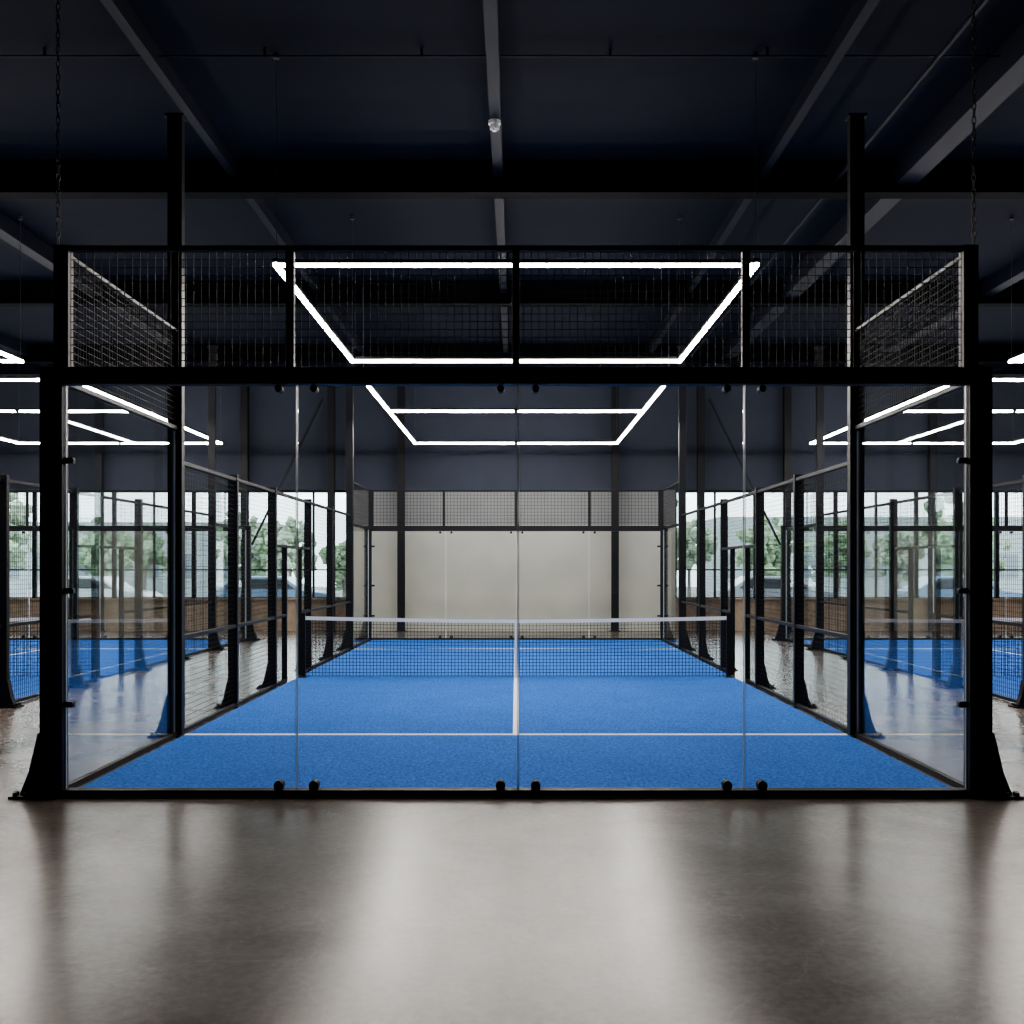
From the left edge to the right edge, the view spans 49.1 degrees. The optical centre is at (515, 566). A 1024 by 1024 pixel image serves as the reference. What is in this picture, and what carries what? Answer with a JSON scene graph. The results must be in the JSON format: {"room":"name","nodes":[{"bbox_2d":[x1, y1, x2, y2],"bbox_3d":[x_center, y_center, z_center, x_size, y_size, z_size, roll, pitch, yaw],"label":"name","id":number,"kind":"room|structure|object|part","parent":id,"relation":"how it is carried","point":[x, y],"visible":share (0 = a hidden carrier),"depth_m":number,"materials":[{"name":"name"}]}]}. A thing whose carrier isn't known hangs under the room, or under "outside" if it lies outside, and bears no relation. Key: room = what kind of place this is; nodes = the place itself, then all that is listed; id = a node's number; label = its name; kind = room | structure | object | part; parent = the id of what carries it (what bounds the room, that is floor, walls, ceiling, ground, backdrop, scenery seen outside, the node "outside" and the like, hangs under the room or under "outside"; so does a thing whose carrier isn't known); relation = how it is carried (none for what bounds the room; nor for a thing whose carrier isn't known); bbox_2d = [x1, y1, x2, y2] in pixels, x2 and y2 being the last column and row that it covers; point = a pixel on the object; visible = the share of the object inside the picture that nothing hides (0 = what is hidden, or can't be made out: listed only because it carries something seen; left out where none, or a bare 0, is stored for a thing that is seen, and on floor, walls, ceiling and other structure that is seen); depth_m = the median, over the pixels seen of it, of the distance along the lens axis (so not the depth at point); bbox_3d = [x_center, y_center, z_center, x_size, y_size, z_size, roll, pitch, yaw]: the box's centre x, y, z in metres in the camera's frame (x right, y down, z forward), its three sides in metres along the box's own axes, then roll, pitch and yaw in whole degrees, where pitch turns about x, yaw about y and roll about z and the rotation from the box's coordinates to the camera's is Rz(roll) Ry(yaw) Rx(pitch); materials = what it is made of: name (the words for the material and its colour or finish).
{"room":"sports hall","nodes":[
{"label":"sports hall","id":0,"kind":"room"},
{"bbox_2d":[251,399,323,544],"bbox_3d":[-5.800,-2.410,28.400,1.845,3.722,0.050,0,0,0],"label":"brace","id":1,"kind":"object","parent":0,"point":[321,401],"visible":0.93,"depth_m":28.37,"materials":[{"name":"metal"}]},
{"bbox_2d":[0,631,1023,1023],"bbox_3d":[0.000,1.715,11.400,29.000,0.150,34.800,0,0,0],"label":"floor","id":2,"kind":"structure","parent":0,"point":[113,910],"depth_m":5.64,"materials":[{"name":"concrete"}]},
{"bbox_2d":[95,386,105,631],"bbox_3d":[-10.600,-1.660,28.500,0.260,6.600,0.260,0,0,0],"label":"steel column","id":3,"kind":"structure","parent":2,"relation":"on","point":[99,416],"depth_m":28.41,"materials":[{"name":"black metal"}]},
{"bbox_2d":[10,640,227,698],"bbox_3d":[-9.300,1.629,16.500,6.400,0.020,16.890,0,0,0],"label":"turf","id":4,"kind":"object","parent":2,"relation":"on","point":[109,649],"visible":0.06,"depth_m":20.05,"materials":[{"name":"blue carpet"}]},
{"bbox_2d":[10,613,103,676],"bbox_3d":[-9.300,1.145,16.500,6.380,0.941,0.200,0,0,0],"label":"net","id":5,"kind":"object","parent":4,"relation":"on","point":[98,614],"visible":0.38,"depth_m":16.50,"materials":[{"name":"black fabric"}]},
{"bbox_2d":[0,345,260,707],"bbox_3d":[-9.300,-1.365,16.500,7.170,6.010,17.200,0,0,0],"label":"enclosure","id":6,"kind":"object","parent":4,"relation":"on","point":[76,679],"visible":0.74,"depth_m":16.52,"materials":[{"name":"black metal"}]},
{"bbox_2d":[239,386,248,631],"bbox_3d":[-6.900,-1.660,28.500,0.260,6.600,0.260,0,0,0],"label":"steel column","id":7,"kind":"structure","parent":2,"relation":"on","point":[244,390],"depth_m":28.41,"materials":[{"name":"black metal"}]},
{"bbox_2d":[325,386,334,631],"bbox_3d":[-4.700,-1.660,28.500,0.260,6.600,0.260,0,0,0],"label":"steel column","id":8,"kind":"structure","parent":2,"relation":"on","point":[330,389],"depth_m":28.41,"materials":[{"name":"black metal"}]},
{"bbox_2d":[396,386,406,631],"bbox_3d":[-2.920,-1.660,28.500,0.260,6.600,0.260,0,0,0],"label":"steel column","id":9,"kind":"structure","parent":2,"relation":"on","point":[400,389],"depth_m":28.41,"materials":[{"name":"black metal"}]},
{"bbox_2d":[80,640,951,787],"bbox_3d":[0.000,1.629,16.500,6.400,0.020,16.890,0,0,0],"label":"turf","id":10,"kind":"object","parent":2,"relation":"on","point":[378,730],"visible":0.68,"depth_m":10.77,"materials":[{"name":"blue carpet"}]},
{"bbox_2d":[8,113,1023,798],"bbox_3d":[0.000,-1.365,16.500,7.170,6.010,17.200,0,0,0],"label":"enclosure","id":11,"kind":"object","parent":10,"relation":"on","point":[47,776],"visible":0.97,"depth_m":8.00,"materials":[{"name":"black metal"}]},
{"bbox_2d":[298,613,733,676],"bbox_3d":[0.000,1.145,16.500,6.380,0.941,0.200,0,0,0],"label":"net","id":12,"kind":"object","parent":10,"relation":"on","point":[304,617],"visible":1,"depth_m":16.50,"materials":[{"name":"black fabric"}]},
{"bbox_2d":[609,386,620,631],"bbox_3d":[2.520,-1.660,28.500,0.260,6.600,0.260,0,0,0],"label":"steel column","id":13,"kind":"structure","parent":2,"relation":"on","point":[614,389],"depth_m":28.41,"materials":[{"name":"black metal"}]},
{"bbox_2d":[697,386,706,631],"bbox_3d":[4.700,-1.660,28.500,0.260,6.600,0.260,0,0,0],"label":"steel column","id":14,"kind":"structure","parent":2,"relation":"on","point":[700,389],"depth_m":28.41,"materials":[{"name":"black metal"}]},
{"bbox_2d":[783,386,792,631],"bbox_3d":[6.900,-1.660,28.500,0.260,6.600,0.260,0,0,0],"label":"steel column","id":15,"kind":"structure","parent":2,"relation":"on","point":[787,390],"depth_m":28.41,"materials":[{"name":"black metal"}]},
{"bbox_2d":[804,640,1021,698],"bbox_3d":[9.300,1.629,16.500,6.400,0.020,16.890,0,0,0],"label":"turf","id":16,"kind":"object","parent":2,"relation":"on","point":[922,649],"visible":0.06,"depth_m":20.05,"materials":[{"name":"blue carpet"}]},
{"bbox_2d":[771,345,1023,707],"bbox_3d":[9.300,-1.365,16.500,7.170,6.010,17.200,0,0,0],"label":"enclosure","id":17,"kind":"object","parent":16,"relation":"on","point":[955,679],"visible":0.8,"depth_m":17.02,"materials":[{"name":"black metal"}]},
{"bbox_2d":[928,613,1021,676],"bbox_3d":[9.300,1.145,16.500,6.380,0.941,0.200,0,0,0],"label":"net","id":18,"kind":"object","parent":16,"relation":"on","point":[933,614],"visible":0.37,"depth_m":16.50,"materials":[{"name":"black fabric"}]},
{"bbox_2d":[926,386,936,631],"bbox_3d":[10.600,-1.660,28.500,0.260,6.600,0.260,0,0,0],"label":"steel column","id":19,"kind":"structure","parent":2,"relation":"on","point":[932,416],"depth_m":28.41,"materials":[{"name":"black metal"}]},
{"bbox_2d":[0,0,1023,373],"bbox_3d":[0.000,-5.060,11.400,29.000,0.200,34.800,0,0,0],"label":"ceiling","id":20,"kind":"structure","parent":0,"point":[112,107],"depth_m":12.44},
{"bbox_2d":[0,215,23,362],"bbox_3d":[-9.300,-3.919,13.300,4.677,2.062,5.108,0,0,0],"label":"led light frame","id":21,"kind":"object","parent":20,"relation":"hanging from","point":[10,357],"visible":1,"depth_m":15.78,"materials":[{"name":"white plastic"}]},
{"bbox_2d":[0,351,23,362],"bbox_3d":[-9.300,-2.905,13.300,4.662,0.034,5.100,0,0,0],"label":"diffuser","id":22,"kind":"object","parent":21,"relation":"attached to","point":[10,357],"depth_m":15.70,"materials":[{"name":"white plastic"}]},
{"bbox_2d":[0,376,38,380],"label":"led light frame","id":23,"kind":"object","parent":20,"relation":"hanging from","point":[36,378],"depth_m":17.37,"materials":[{"name":"white plastic"}]},
{"bbox_2d":[0,408,38,411],"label":"led light frame","id":24,"kind":"object","parent":20,"relation":"hanging from","point":[1,409],"depth_m":20.88,"materials":[{"name":"white plastic"}]},
{"bbox_2d":[0,436,38,443],"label":"led light frame","id":25,"kind":"object","parent":20,"relation":"hanging from","point":[1,437],"depth_m":26.18,"materials":[{"name":"white plastic"}]},
{"bbox_2d":[0,332,73,366],"bbox_3d":[-11.000,-4.840,11.400,0.200,0.240,34.800,0,0,0],"label":"joist","id":26,"kind":"object","parent":20,"relation":"attached to","point":[10,344],"visible":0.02,"depth_m":24.34,"materials":[{"name":"black metal"}]},
{"bbox_2d":[56,0,60,244],"bbox_3d":[-3.270,-3.620,8.000,0.028,2.660,0.028,0,0,45],"label":"hanging chain","id":27,"kind":"object","parent":20,"relation":"hanging from","point":[58,1],"visible":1,"depth_m":8.00,"materials":[{"name":"black metal"}]},
{"bbox_2d":[68,408,126,411],"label":"led light frame","id":28,"kind":"object","parent":20,"relation":"hanging from","point":[69,409],"depth_m":20.88,"materials":[{"name":"white plastic"}]},
{"bbox_2d":[0,212,223,366],"bbox_3d":[-7.300,-4.840,11.400,0.200,0.240,34.800,0,0,0],"label":"joist","id":29,"kind":"object","parent":20,"relation":"attached to","point":[32,246],"visible":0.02,"depth_m":17.08,"materials":[{"name":"black metal"}]},
{"bbox_2d":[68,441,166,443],"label":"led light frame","id":30,"kind":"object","parent":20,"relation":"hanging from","point":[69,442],"depth_m":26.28,"materials":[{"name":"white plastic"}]},
{"bbox_2d":[185,425,207,443],"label":"led light frame","id":31,"kind":"object","parent":20,"relation":"hanging from","point":[187,428],"depth_m":24.83,"materials":[{"name":"white plastic"}]},
{"bbox_2d":[100,0,376,366],"bbox_3d":[-3.460,-4.870,11.400,0.100,0.180,34.800,0,0,0],"label":"joist","id":32,"kind":"object","parent":20,"relation":"attached to","point":[120,11],"visible":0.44,"depth_m":11.83,"materials":[{"name":"grey metal"}]},
{"bbox_2d":[273,52,279,244],"label":"cable","id":33,"kind":"object","parent":20,"relation":"hanging from","point":[275,53],"depth_m":10.80,"materials":[{"name":"black metal"}]},
{"bbox_2d":[273,253,284,279],"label":"led light frame","id":34,"kind":"object","parent":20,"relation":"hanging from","point":[276,263],"depth_m":10.78,"materials":[{"name":"white plastic"}]},
{"bbox_2d":[295,260,511,266],"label":"led light frame","id":35,"kind":"object","parent":20,"relation":"hanging from","point":[504,263],"depth_m":10.78,"materials":[{"name":"white plastic"}]},
{"bbox_2d":[295,281,511,362],"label":"led light frame","id":36,"kind":"object","parent":20,"relation":"hanging from","point":[300,294],"depth_m":15.78,"materials":[{"name":"white plastic"}]},
{"bbox_2d":[483,0,509,366],"bbox_3d":[-0.220,-4.870,11.400,0.120,0.180,34.800,0,0,0],"label":"joist","id":37,"kind":"object","parent":20,"relation":"attached to","point":[490,7],"visible":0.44,"depth_m":11.70,"materials":[{"name":"grey metal"}]},
{"bbox_2d":[488,118,500,131],"bbox_3d":[-0.230,-4.725,12.000,0.130,0.110,0.130,0,0,0],"label":"smoke detector","id":38,"kind":"object","parent":37,"relation":"attached to","point":[494,123],"visible":1,"depth_m":11.96,"materials":[{"name":"white plastic"}]},
{"bbox_2d":[0,47,999,56],"bbox_3d":[0.000,-4.917,10.700,29.000,0.087,0.020,0,0,0],"label":"conduit","id":39,"kind":"object","parent":20,"relation":"attached to","point":[44,48],"depth_m":10.69,"materials":[{"name":"black metal"}]},
{"bbox_2d":[0,159,1023,198],"bbox_3d":[0.000,-4.760,13.750,29.000,0.400,0.240,0,0,0],"label":"crossbeam","id":40,"kind":"object","parent":20,"relation":"attached to","point":[19,178],"visible":1,"depth_m":13.74,"materials":[{"name":"black metal"}]},
{"bbox_2d":[0,280,1023,306],"bbox_3d":[0.000,-4.760,19.500,29.000,0.400,0.240,0,0,0],"label":"crossbeam","id":41,"kind":"object","parent":20,"relation":"attached to","point":[34,293],"visible":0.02,"depth_m":19.49,"materials":[{"name":"black metal"}]},
{"bbox_2d":[0,344,1023,363],"bbox_3d":[0.000,-4.760,25.000,29.000,0.400,0.240,0,0,0],"label":"crossbeam","id":42,"kind":"object","parent":20,"relation":"attached to","point":[36,353],"visible":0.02,"depth_m":24.99,"materials":[{"name":"black metal"}]},
{"bbox_2d":[363,253,668,443],"bbox_3d":[0.000,-3.919,21.850,4.797,2.062,9.008,0,0,0],"label":"led light frame","id":43,"kind":"object","parent":20,"relation":"hanging from","point":[375,393],"visible":0.44,"depth_m":20.88,"materials":[{"name":"white plastic"}]},
{"bbox_2d":[367,386,664,443],"bbox_3d":[0.000,-2.905,21.850,4.782,0.034,9.000,0,0,0],"label":"diffuser","id":44,"kind":"object","parent":43,"relation":"attached to","point":[391,411],"depth_m":20.88,"materials":[{"name":"white plastic"}]},
{"bbox_2d":[520,260,740,266],"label":"led light frame","id":45,"kind":"object","parent":20,"relation":"hanging from","point":[527,263],"depth_m":10.78,"materials":[{"name":"white plastic"}]},
{"bbox_2d":[520,276,740,362],"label":"led light frame","id":46,"kind":"object","parent":20,"relation":"hanging from","point":[730,294],"depth_m":15.78,"materials":[{"name":"white plastic"}]},
{"bbox_2d":[273,263,758,362],"bbox_3d":[0.000,-2.905,13.300,4.662,0.034,5.100,0,0,0],"label":"diffuser","id":47,"kind":"object","parent":46,"relation":"attached to","point":[300,294],"depth_m":12.56,"materials":[{"name":"white plastic"}]},
{"bbox_2d":[752,52,758,244],"label":"cable","id":48,"kind":"object","parent":20,"relation":"hanging from","point":[755,53],"depth_m":10.80,"materials":[{"name":"black metal"}]},
{"bbox_2d":[636,0,879,366],"bbox_3d":[3.020,-4.870,11.400,0.100,0.180,34.800,0,0,0],"label":"joist","id":49,"kind":"object","parent":20,"relation":"attached to","point":[860,11],"visible":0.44,"depth_m":11.86,"materials":[{"name":"grey metal"}]},
{"bbox_2d":[824,425,846,443],"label":"led light frame","id":50,"kind":"object","parent":20,"relation":"hanging from","point":[844,428],"depth_m":24.83,"materials":[{"name":"white plastic"}]},
{"bbox_2d":[703,22,1023,366],"bbox_3d":[4.750,-4.810,11.400,0.260,0.300,34.800,0,0,0],"label":"joist","id":51,"kind":"object","parent":20,"relation":"attached to","point":[998,78],"visible":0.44,"depth_m":12.59,"materials":[{"name":"grey metal"}]},
{"bbox_2d":[865,386,947,420],"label":"led light frame","id":52,"kind":"object","parent":20,"relation":"hanging from","point":[888,409],"depth_m":19.91,"materials":[{"name":"white plastic"}]},
{"bbox_2d":[865,441,963,443],"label":"led light frame","id":53,"kind":"object","parent":20,"relation":"hanging from","point":[866,442],"depth_m":26.28,"materials":[{"name":"white plastic"}]},
{"bbox_2d":[843,256,1023,366],"bbox_3d":[8.200,-4.840,11.400,0.200,0.240,34.800,0,0,0],"label":"joist","id":54,"kind":"object","parent":20,"relation":"attached to","point":[1000,280],"visible":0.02,"depth_m":19.28,"materials":[{"name":"black metal"}]},
{"bbox_2d":[905,408,963,411],"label":"led light frame","id":55,"kind":"object","parent":20,"relation":"hanging from","point":[914,409],"depth_m":20.88,"materials":[{"name":"white plastic"}]},
{"bbox_2d":[971,0,975,244],"bbox_3d":[3.270,-3.620,8.000,0.028,2.660,0.028,0,0,45],"label":"hanging chain","id":56,"kind":"object","parent":20,"relation":"hanging from","point":[973,1],"visible":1,"depth_m":8.00,"materials":[{"name":"black metal"}]},
{"bbox_2d":[993,376,1023,380],"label":"led light frame","id":57,"kind":"object","parent":20,"relation":"hanging from","point":[995,378],"depth_m":17.37,"materials":[{"name":"white plastic"}]},
{"bbox_2d":[993,408,1023,411],"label":"led light frame","id":58,"kind":"object","parent":20,"relation":"hanging from","point":[994,409],"depth_m":20.88,"materials":[{"name":"white plastic"}]},
{"bbox_2d":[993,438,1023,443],"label":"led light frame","id":59,"kind":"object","parent":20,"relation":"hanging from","point":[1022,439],"depth_m":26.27,"materials":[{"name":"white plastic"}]},
{"bbox_2d":[1008,215,1023,362],"bbox_3d":[9.300,-3.919,13.300,4.677,2.062,5.108,0,0,0],"label":"led light frame","id":60,"kind":"object","parent":20,"relation":"hanging from","point":[1018,358],"visible":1,"depth_m":15.80,"materials":[{"name":"white plastic"}]},
{"bbox_2d":[1008,354,1023,362],"bbox_3d":[9.300,-2.905,13.300,4.662,0.034,5.100,0,0,0],"label":"diffuser","id":61,"kind":"object","parent":60,"relation":"attached to","point":[1018,358],"depth_m":15.71,"materials":[{"name":"white plastic"}]},
{"bbox_2d":[0,374,1023,630],"bbox_3d":[0.000,-1.685,28.950,29.600,6.950,0.300,0,0,0],"label":"wall","id":62,"kind":"structure","parent":0,"point":[458,574],"depth_m":28.80,"materials":[{"name":"paint"}]},
{"bbox_2d":[10,492,33,597],"bbox_3d":[-13.470,-0.570,28.950,2.060,2.820,0.100,0,0,0],"label":"window","id":63,"kind":"structure","parent":62,"relation":"in","point":[15,492],"depth_m":28.90,"materials":[{"name":"black metal"}]},
{"bbox_2d":[34,492,113,597],"bbox_3d":[-11.410,-0.570,28.950,2.060,2.820,0.100,0,0,0],"label":"window","id":64,"kind":"structure","parent":62,"relation":"in","point":[35,493],"depth_m":28.90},
{"bbox_2d":[84,386,166,420],"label":"led light frame","id":65,"kind":"object","parent":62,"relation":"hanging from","point":[143,409],"depth_m":19.91,"materials":[{"name":"white plastic"}]},
{"bbox_2d":[114,492,193,597],"bbox_3d":[-9.350,-0.570,28.950,2.060,2.820,0.100,0,0,0],"label":"window","id":66,"kind":"structure","parent":62,"relation":"in","point":[115,550],"depth_m":28.90,"materials":[{"name":"black metal"}]},
{"bbox_2d":[195,490,267,597],"bbox_3d":[-7.290,-0.570,28.950,2.060,2.820,0.100,0,0,0],"label":"window","id":67,"kind":"structure","parent":62,"relation":"in","point":[251,491],"depth_m":28.90,"materials":[{"name":"black metal"}]},
{"bbox_2d":[278,490,345,597],"bbox_3d":[-5.230,-0.570,28.950,2.060,2.820,0.100,0,0,0],"label":"window","id":68,"kind":"structure","parent":62,"relation":"in","point":[313,492],"depth_m":28.91,"materials":[{"name":"black metal"}]},
{"bbox_2d":[10,598,1021,599],"bbox_3d":[0.000,0.820,28.758,29.000,0.040,0.075,0,0,0],"label":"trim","id":69,"kind":"structure","parent":62,"relation":"attached to","point":[10,598],"depth_m":28.72,"materials":[{"name":"brown wood"}]},
{"bbox_2d":[675,490,753,597],"bbox_3d":[5.140,-0.570,28.950,2.080,2.820,0.100,0,0,0],"label":"window","id":70,"kind":"structure","parent":62,"relation":"in","point":[687,491],"depth_m":28.90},
{"bbox_2d":[764,490,835,597],"bbox_3d":[7.220,-0.570,28.950,2.080,2.820,0.100,0,0,0],"label":"window","id":71,"kind":"structure","parent":62,"relation":"in","point":[769,491],"depth_m":28.90,"materials":[{"name":"black metal"}]},
{"bbox_2d":[836,492,916,597],"bbox_3d":[9.300,-0.570,28.950,2.080,2.820,0.100,0,0,0],"label":"window","id":72,"kind":"structure","parent":62,"relation":"in","point":[875,493],"depth_m":28.90,"materials":[{"name":"black metal"}]},
{"bbox_2d":[917,492,996,597],"bbox_3d":[11.380,-0.570,28.950,2.080,2.820,0.100,0,0,0],"label":"window","id":73,"kind":"structure","parent":62,"relation":"in","point":[995,532],"depth_m":28.90,"materials":[{"name":"black metal"}]},
{"bbox_2d":[997,492,1021,597],"bbox_3d":[13.460,-0.570,28.950,2.080,2.820,0.100,0,0,0],"label":"window","id":74,"kind":"structure","parent":62,"relation":"in","point":[997,492],"depth_m":28.90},
{"bbox_2d":[708,399,780,544],"bbox_3d":[5.800,-2.410,28.400,1.845,3.722,0.050,0,0,0],"label":"brace","id":75,"kind":"object","parent":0,"point":[710,401],"visible":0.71,"depth_m":28.37,"materials":[{"name":"black metal"}]},
{"label":"outside","id":76,"kind":"structure","parent":0,"visible":0},
{"bbox_2d":[316,587,712,596],"bbox_3d":[0.000,1.840,63.575,120.000,0.200,68.850,0,0,0],"label":"ground","id":77,"kind":"structure","parent":76,"point":[324,588],"depth_m":79.55,"materials":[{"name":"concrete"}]},
{"bbox_2d":[10,493,38,568],"bbox_3d":[-23.045,-0.898,50.419,3.476,5.277,3.021,0,0,0],"label":"tree","id":78,"kind":"object","parent":77,"relation":"on","point":[12,494],"visible":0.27,"depth_m":50.17,"materials":[{"name":"green plant"}]},
{"bbox_2d":[68,523,108,575],"bbox_3d":[-20.413,-0.182,53.334,1.856,3.844,2.230,0,0,-29],"label":"tree","id":79,"kind":"object","parent":77,"relation":"on","point":[86,572],"visible":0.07,"depth_m":52.98,"materials":[{"name":"green plant"}]},
{"bbox_2d":[27,576,162,596],"bbox_3d":[-14.978,1.030,40.000,4.244,1.420,1.760,0,0,0],"label":"parked car","id":80,"kind":"object","parent":77,"relation":"on","point":[87,579],"visible":0.12,"depth_m":39.15,"materials":[{"name":"white paint"}]},
{"bbox_2d":[79,518,129,575],"bbox_3d":[-17.997,-0.228,48.907,2.596,3.936,2.267,0,0,0],"label":"tree","id":81,"kind":"object","parent":77,"relation":"on","point":[85,540],"visible":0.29,"depth_m":48.62,"materials":[{"name":"green plant"}]},
{"bbox_2d":[117,523,166,589],"bbox_3d":[-16.043,-0.132,48.312,2.393,3.743,2.290,0,0,39],"label":"tree","id":82,"kind":"object","parent":77,"relation":"on","point":[162,559],"visible":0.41,"depth_m":47.96,"materials":[{"name":"green plant"}]},
{"bbox_2d":[10,522,288,596],"bbox_3d":[-24.000,-0.410,66.985,20.000,4.300,6.030,0,0,0],"label":"building","id":83,"kind":"structure","parent":77,"relation":"on","point":[162,585],"depth_m":64.00,"materials":[{"name":"white"}]},
{"bbox_2d":[218,512,264,575],"bbox_3d":[-13.298,-0.496,53.663,2.804,4.472,2.590,0,0,0],"label":"tree","id":84,"kind":"object","parent":77,"relation":"on","point":[255,548],"visible":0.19,"depth_m":53.24,"materials":[{"name":"green plant"}]},
{"bbox_2d":[251,524,279,575],"bbox_3d":[-11.884,-0.162,53.961,2.398,3.804,2.101,0,0,-39],"label":"tree","id":85,"kind":"object","parent":77,"relation":"on","point":[262,557],"visible":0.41,"depth_m":53.38,"materials":[{"name":"green plant"}]},
{"bbox_2d":[218,576,339,596],"bbox_3d":[-8.378,1.030,39.000,4.244,1.420,1.760,0,0,0],"label":"parked car","id":86,"kind":"object","parent":77,"relation":"on","point":[291,581],"visible":0.13,"depth_m":38.15,"materials":[{"name":"blue paint"}]},
{"bbox_2d":[265,517,317,578],"bbox_3d":[-9.703,-0.217,48.567,2.292,3.914,2.248,0,0,-23],"label":"tree","id":87,"kind":"object","parent":77,"relation":"on","point":[291,553],"visible":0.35,"depth_m":48.15,"materials":[{"name":"green plant"}]},
{"bbox_2d":[319,540,345,596],"bbox_3d":[-7.021,0.328,45.222,1.794,2.825,2.114,0,0,0],"label":"tree","id":88,"kind":"object","parent":77,"relation":"on","point":[340,544],"visible":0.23,"depth_m":44.79,"materials":[{"name":"green plant"}]},
{"bbox_2d":[677,500,690,554],"bbox_3d":[5.979,-0.764,48.747,3.149,5.009,3.244,0,0,0],"label":"tree","id":89,"kind":"object","parent":77,"relation":"on","point":[677,500],"visible":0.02,"depth_m":48.19,"materials":[{"name":"green plant"}]},
{"bbox_2d":[677,521,718,596],"bbox_3d":[8.174,-0.279,52.932,2.613,4.038,2.631,0,0,0],"label":"tree","id":90,"kind":"object","parent":77,"relation":"on","point":[707,529],"visible":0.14,"depth_m":52.39,"materials":[{"name":"green plant"}]},
{"bbox_3d":[8.174,-1.068,52.932,2.613,2.460,2.631,0,0,0],"label":"crown","id":91,"kind":"part","parent":90,"relation":"part of","materials":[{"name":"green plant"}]},
{"bbox_2d":[735,515,792,575],"bbox_3d":[10.282,-0.254,46.278,2.517,3.988,2.165,0,0,0],"label":"tree","id":92,"kind":"object","parent":77,"relation":"on","point":[769,559],"visible":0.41,"depth_m":45.91,"materials":[{"name":"green plant"}]},
{"bbox_2d":[717,576,841,596],"bbox_3d":[9.222,1.030,39.500,4.244,1.420,1.760,0,0,0],"label":"parked car","id":93,"kind":"object","parent":77,"relation":"on","point":[774,587],"visible":0.1,"depth_m":38.65,"materials":[{"name":"grey paint"}]},
{"bbox_2d":[766,519,812,576],"bbox_3d":[12.227,-0.194,50.361,2.254,3.868,2.334,0,0,-20],"label":"tree","id":94,"kind":"object","parent":77,"relation":"on","point":[778,529],"visible":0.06,"depth_m":49.95,"materials":[{"name":"green plant"}]},
{"bbox_2d":[824,520,871,577],"bbox_3d":[15.077,-0.275,52.127,2.402,4.029,2.574,0,0,0],"label":"tree","id":95,"kind":"object","parent":77,"relation":"on","point":[867,554],"visible":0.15,"depth_m":51.41,"materials":[{"name":"green plant"}]},
{"bbox_2d":[706,517,1021,596],"bbox_3d":[21.000,-0.610,68.985,18.000,4.700,6.030,0,0,0],"label":"building","id":96,"kind":"structure","parent":77,"relation":"on","point":[923,563],"depth_m":66.00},
{"bbox_2d":[870,531,927,588],"bbox_3d":[16.455,-0.016,48.002,2.429,3.513,2.326,0,0,0],"label":"tree","id":97,"kind":"object","parent":77,"relation":"on","point":[880,542],"visible":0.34,"depth_m":47.92,"materials":[{"name":"green plant"}]},
{"bbox_2d":[920,495,993,575],"bbox_3d":[18.703,-0.757,47.450,3.185,4.995,3.359,0,0,0],"label":"tree","id":98,"kind":"object","parent":77,"relation":"on","point":[947,540],"visible":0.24,"depth_m":46.96,"materials":[{"name":"green plant"}]},
{"bbox_2d":[897,576,1021,596],"bbox_3d":[15.522,1.030,39.000,4.244,1.420,1.760,0,0,0],"label":"parked car","id":99,"kind":"object","parent":77,"relation":"on","point":[923,580],"visible":0.06,"depth_m":38.15,"materials":[{"name":"blue paint"}]},
{"bbox_2d":[963,538,1012,581],"bbox_3d":[20.878,-0.069,50.022,2.437,3.618,2.358,0,0,0],"label":"tree","id":100,"kind":"object","parent":77,"relation":"on","point":[993,538],"visible":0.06,"depth_m":49.58,"materials":[{"name":"green plant"}]},
{"bbox_3d":[0.000,-4.760,2.500,29.000,0.400,0.240,0,0,0],"label":"crossbeam","id":101,"kind":"object","parent":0,"visible":0},
{"bbox_2d":[690,0,988,356],"bbox_3d":[3.900,-4.710,11.400,0.035,0.035,34.800,0,0,0],"label":"conduit","id":102,"kind":"object","parent":101,"relation":"attached to","point":[982,3],"visible":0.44,"depth_m":11.55,"materials":[{"name":"black metal"}]}
]}

